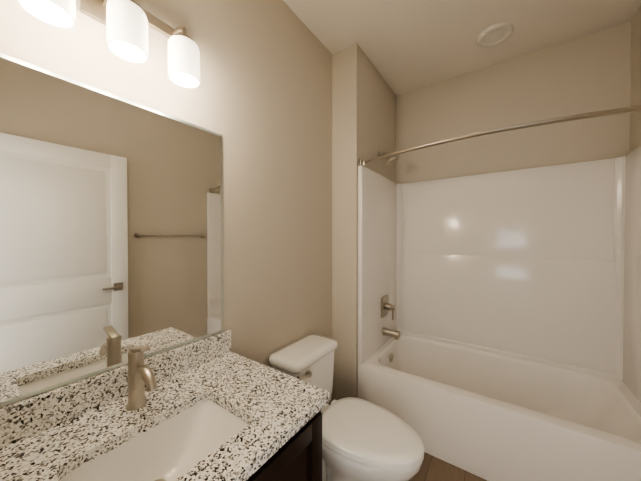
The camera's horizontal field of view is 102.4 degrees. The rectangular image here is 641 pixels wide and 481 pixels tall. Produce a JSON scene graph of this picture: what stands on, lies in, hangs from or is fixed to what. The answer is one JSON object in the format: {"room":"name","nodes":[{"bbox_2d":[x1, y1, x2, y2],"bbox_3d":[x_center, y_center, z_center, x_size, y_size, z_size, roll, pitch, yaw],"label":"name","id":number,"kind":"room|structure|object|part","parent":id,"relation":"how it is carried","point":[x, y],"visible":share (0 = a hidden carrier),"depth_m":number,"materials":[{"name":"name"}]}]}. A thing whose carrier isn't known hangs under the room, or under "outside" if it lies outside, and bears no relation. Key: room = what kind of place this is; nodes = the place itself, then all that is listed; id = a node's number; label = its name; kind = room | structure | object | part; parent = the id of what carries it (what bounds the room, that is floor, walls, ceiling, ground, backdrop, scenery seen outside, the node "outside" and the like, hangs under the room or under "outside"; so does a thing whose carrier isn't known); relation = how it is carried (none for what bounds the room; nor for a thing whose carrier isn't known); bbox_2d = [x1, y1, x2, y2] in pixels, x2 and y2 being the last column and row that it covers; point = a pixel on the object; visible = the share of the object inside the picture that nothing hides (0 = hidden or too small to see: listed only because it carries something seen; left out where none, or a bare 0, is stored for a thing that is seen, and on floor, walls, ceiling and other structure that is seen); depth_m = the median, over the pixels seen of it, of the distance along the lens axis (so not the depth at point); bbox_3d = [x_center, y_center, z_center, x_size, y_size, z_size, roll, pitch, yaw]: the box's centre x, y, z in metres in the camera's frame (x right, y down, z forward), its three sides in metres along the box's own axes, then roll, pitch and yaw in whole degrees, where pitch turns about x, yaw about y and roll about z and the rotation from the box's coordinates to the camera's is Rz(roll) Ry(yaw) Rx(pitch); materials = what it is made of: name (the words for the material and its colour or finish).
{"room":"bathroom","nodes":[
{"label":"bathroom","id":0,"kind":"room"},
{"bbox_2d":[0,0,331,407],"bbox_3d":[-0.202,-0.040,1.643,0.100,2.740,2.763,0,1,35],"label":"wall","id":1,"kind":"structure","parent":0,"point":[259,98],"depth_m":1.34,"materials":[{"name":"beige paint"}]},
{"bbox_2d":[17,0,199,88],"bbox_3d":[-0.613,-0.696,0.798,0.184,0.260,0.470,0,1,35],"label":"sconce","id":2,"kind":"object","parent":1,"relation":"attached to","point":[127,23],"visible":1,"depth_m":0.78,"materials":[{"name":"white glass"}]},
{"bbox_3d":[-0.675,-0.628,0.637,0.100,0.127,0.100,0,1,35],"label":"lamp shade","id":3,"kind":"part","parent":2,"relation":"part of","materials":[{"name":"white glass"}]},
{"bbox_3d":[-0.579,-0.629,0.775,0.100,0.127,0.100,0,1,35],"label":"lamp shade","id":4,"kind":"part","parent":2,"relation":"part of","materials":[{"name":"white glass"}]},
{"bbox_3d":[-0.621,-0.759,0.803,0.164,0.135,0.470,0,1,35],"label":"frame","id":5,"kind":"part","parent":2,"relation":"part of","materials":[{"name":"silver metal"}]},
{"bbox_3d":[-0.483,-0.631,0.913,0.100,0.127,0.100,0,1,35],"label":"lamp shade","id":6,"kind":"part","parent":2,"relation":"part of","materials":[{"name":"white glass"}]},
{"bbox_2d":[0,53,222,406],"bbox_3d":[-0.670,-0.029,0.878,0.006,0.908,0.760,0,1,35],"label":"wall mirror","id":7,"kind":"object","parent":1,"relation":"attached to","point":[111,245],"visible":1,"depth_m":0.81,"materials":[{"name":"clear glass"}]},
{"bbox_2d":[0,330,230,448],"bbox_3d":[-0.653,0.477,0.894,0.019,0.098,0.790,0,1,35],"label":"backsplash","id":8,"kind":"structure","parent":1,"relation":"attached to","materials":[{"name":"stone"}]},
{"bbox_2d":[332,43,395,400],"bbox_3d":[0.416,-0.047,2.260,0.206,2.740,0.843,0,1,35],"label":"wall jog","id":9,"kind":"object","parent":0,"point":[363,111],"visible":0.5,"depth_m":1.93,"materials":[{"name":"beige paint"}]},
{"bbox_2d":[360,106,640,165],"bbox_3d":[0.887,-0.563,1.413,1.527,0.060,0.170,0,1,35],"label":"shower curtain rod","id":10,"kind":"object","parent":9,"relation":"attached to","point":[617,111],"visible":0.96,"depth_m":1.27,"materials":[{"name":"silver metal"}]},
{"bbox_2d":[410,452,486,480],"bbox_3d":[0.387,1.372,0.026,2.936,0.050,4.763,0,1,35],"label":"floor","id":11,"kind":"structure","parent":0,"point":[433,468],"depth_m":1.48,"materials":[{"name":"wood"}]},
{"bbox_2d":[0,330,329,480],"bbox_3d":[-0.428,0.833,0.740,0.570,1.013,0.790,0,1,35],"label":"bathroom vanity","id":12,"kind":"object","parent":11,"relation":"on","point":[213,408],"visible":1,"depth_m":0.78,"materials":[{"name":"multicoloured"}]},
{"bbox_2d":[126,346,156,410],"bbox_3d":[-0.549,0.427,0.796,0.153,0.201,0.056,0,1,35],"label":"faucet","id":13,"kind":"object","parent":12,"relation":"on","point":[140,375],"depth_m":0.80,"materials":[{"name":"silver metal"}]},
{"bbox_2d":[60,400,248,480],"bbox_3d":[-0.404,0.634,0.682,0.322,0.145,0.442,0,1,35],"label":"sink","id":14,"kind":"object","parent":12,"relation":"in","point":[165,449],"depth_m":0.79,"materials":[{"name":"white ceramic"}]},
{"bbox_2d":[269,334,424,480],"bbox_3d":[0.129,0.977,1.343,0.775,0.711,0.449,0,1,35],"label":"toilet","id":15,"kind":"object","parent":11,"relation":"on","point":[364,440],"visible":0.75,"depth_m":1.26,"materials":[{"name":"white ceramic"}]},
{"bbox_3d":[-0.091,0.828,1.514,0.202,0.313,0.394,0,1,35],"label":"tank","id":16,"kind":"part","parent":15,"relation":"part of","materials":[{"name":"white ceramic"}]},
{"bbox_3d":[-0.087,0.645,1.509,0.226,0.050,0.418,0,1,35],"label":"tank lid","id":17,"kind":"part","parent":15,"relation":"part of","materials":[{"name":"white ceramic"}]},
{"bbox_3d":[-0.082,0.686,1.304,0.052,0.070,0.149,0,1,35],"label":"lever handle","id":18,"kind":"part","parent":15,"relation":"part of","materials":[{"name":"silver metal"}]},
{"bbox_3d":[0.240,0.944,1.284,0.525,0.048,0.382,0,1,35],"label":"seat","id":19,"kind":"part","parent":15,"relation":"part of","materials":[{"name":"white plastic"}]},
{"bbox_2d":[357,146,640,480],"bbox_3d":[1.129,0.288,1.769,1.527,2.080,0.831,0,1,35],"label":"bathtub","id":20,"kind":"object","parent":11,"relation":"on","point":[499,326],"visible":0.96,"depth_m":1.84,"materials":[{"name":"white plastic"}]},
{"bbox_3d":[0.605,0.647,2.170,0.138,0.343,0.164,0,1,35],"label":"valve trim","id":21,"kind":"part","parent":20,"relation":"part of","materials":[{"name":"silver metal"}]},
{"bbox_2d":[283,0,640,95],"bbox_3d":[0.550,-1.430,1.101,1.936,0.050,2.763,0,1,35],"label":"ceiling","id":22,"kind":"structure","parent":0,"point":[406,46],"depth_m":1.71,"materials":[{"name":"beige paint"}]},
{"bbox_2d":[476,22,513,47],"bbox_3d":[1.195,-1.402,1.771,0.214,0.018,0.214,0,1,35],"label":"ceiling vent","id":23,"kind":"object","parent":22,"relation":"in","point":[494,35],"visible":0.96,"depth_m":1.75,"materials":[{"name":"beige paint"}]},
{"bbox_2d":[396,21,630,183],"bbox_3d":[1.313,-0.047,2.208,1.936,2.740,0.100,0,1,35],"label":"wall","id":24,"kind":"structure","parent":0,"point":[588,73],"depth_m":1.96,"materials":[{"name":"beige paint"}]},
{"bbox_2d":[630,6,640,152],"bbox_3d":[1.302,-0.029,0.591,0.100,2.740,2.763,0,1,35],"label":"wall","id":25,"kind":"structure","parent":0,"point":[635,117],"depth_m":1.59,"materials":[{"name":"beige paint"}]}
]}

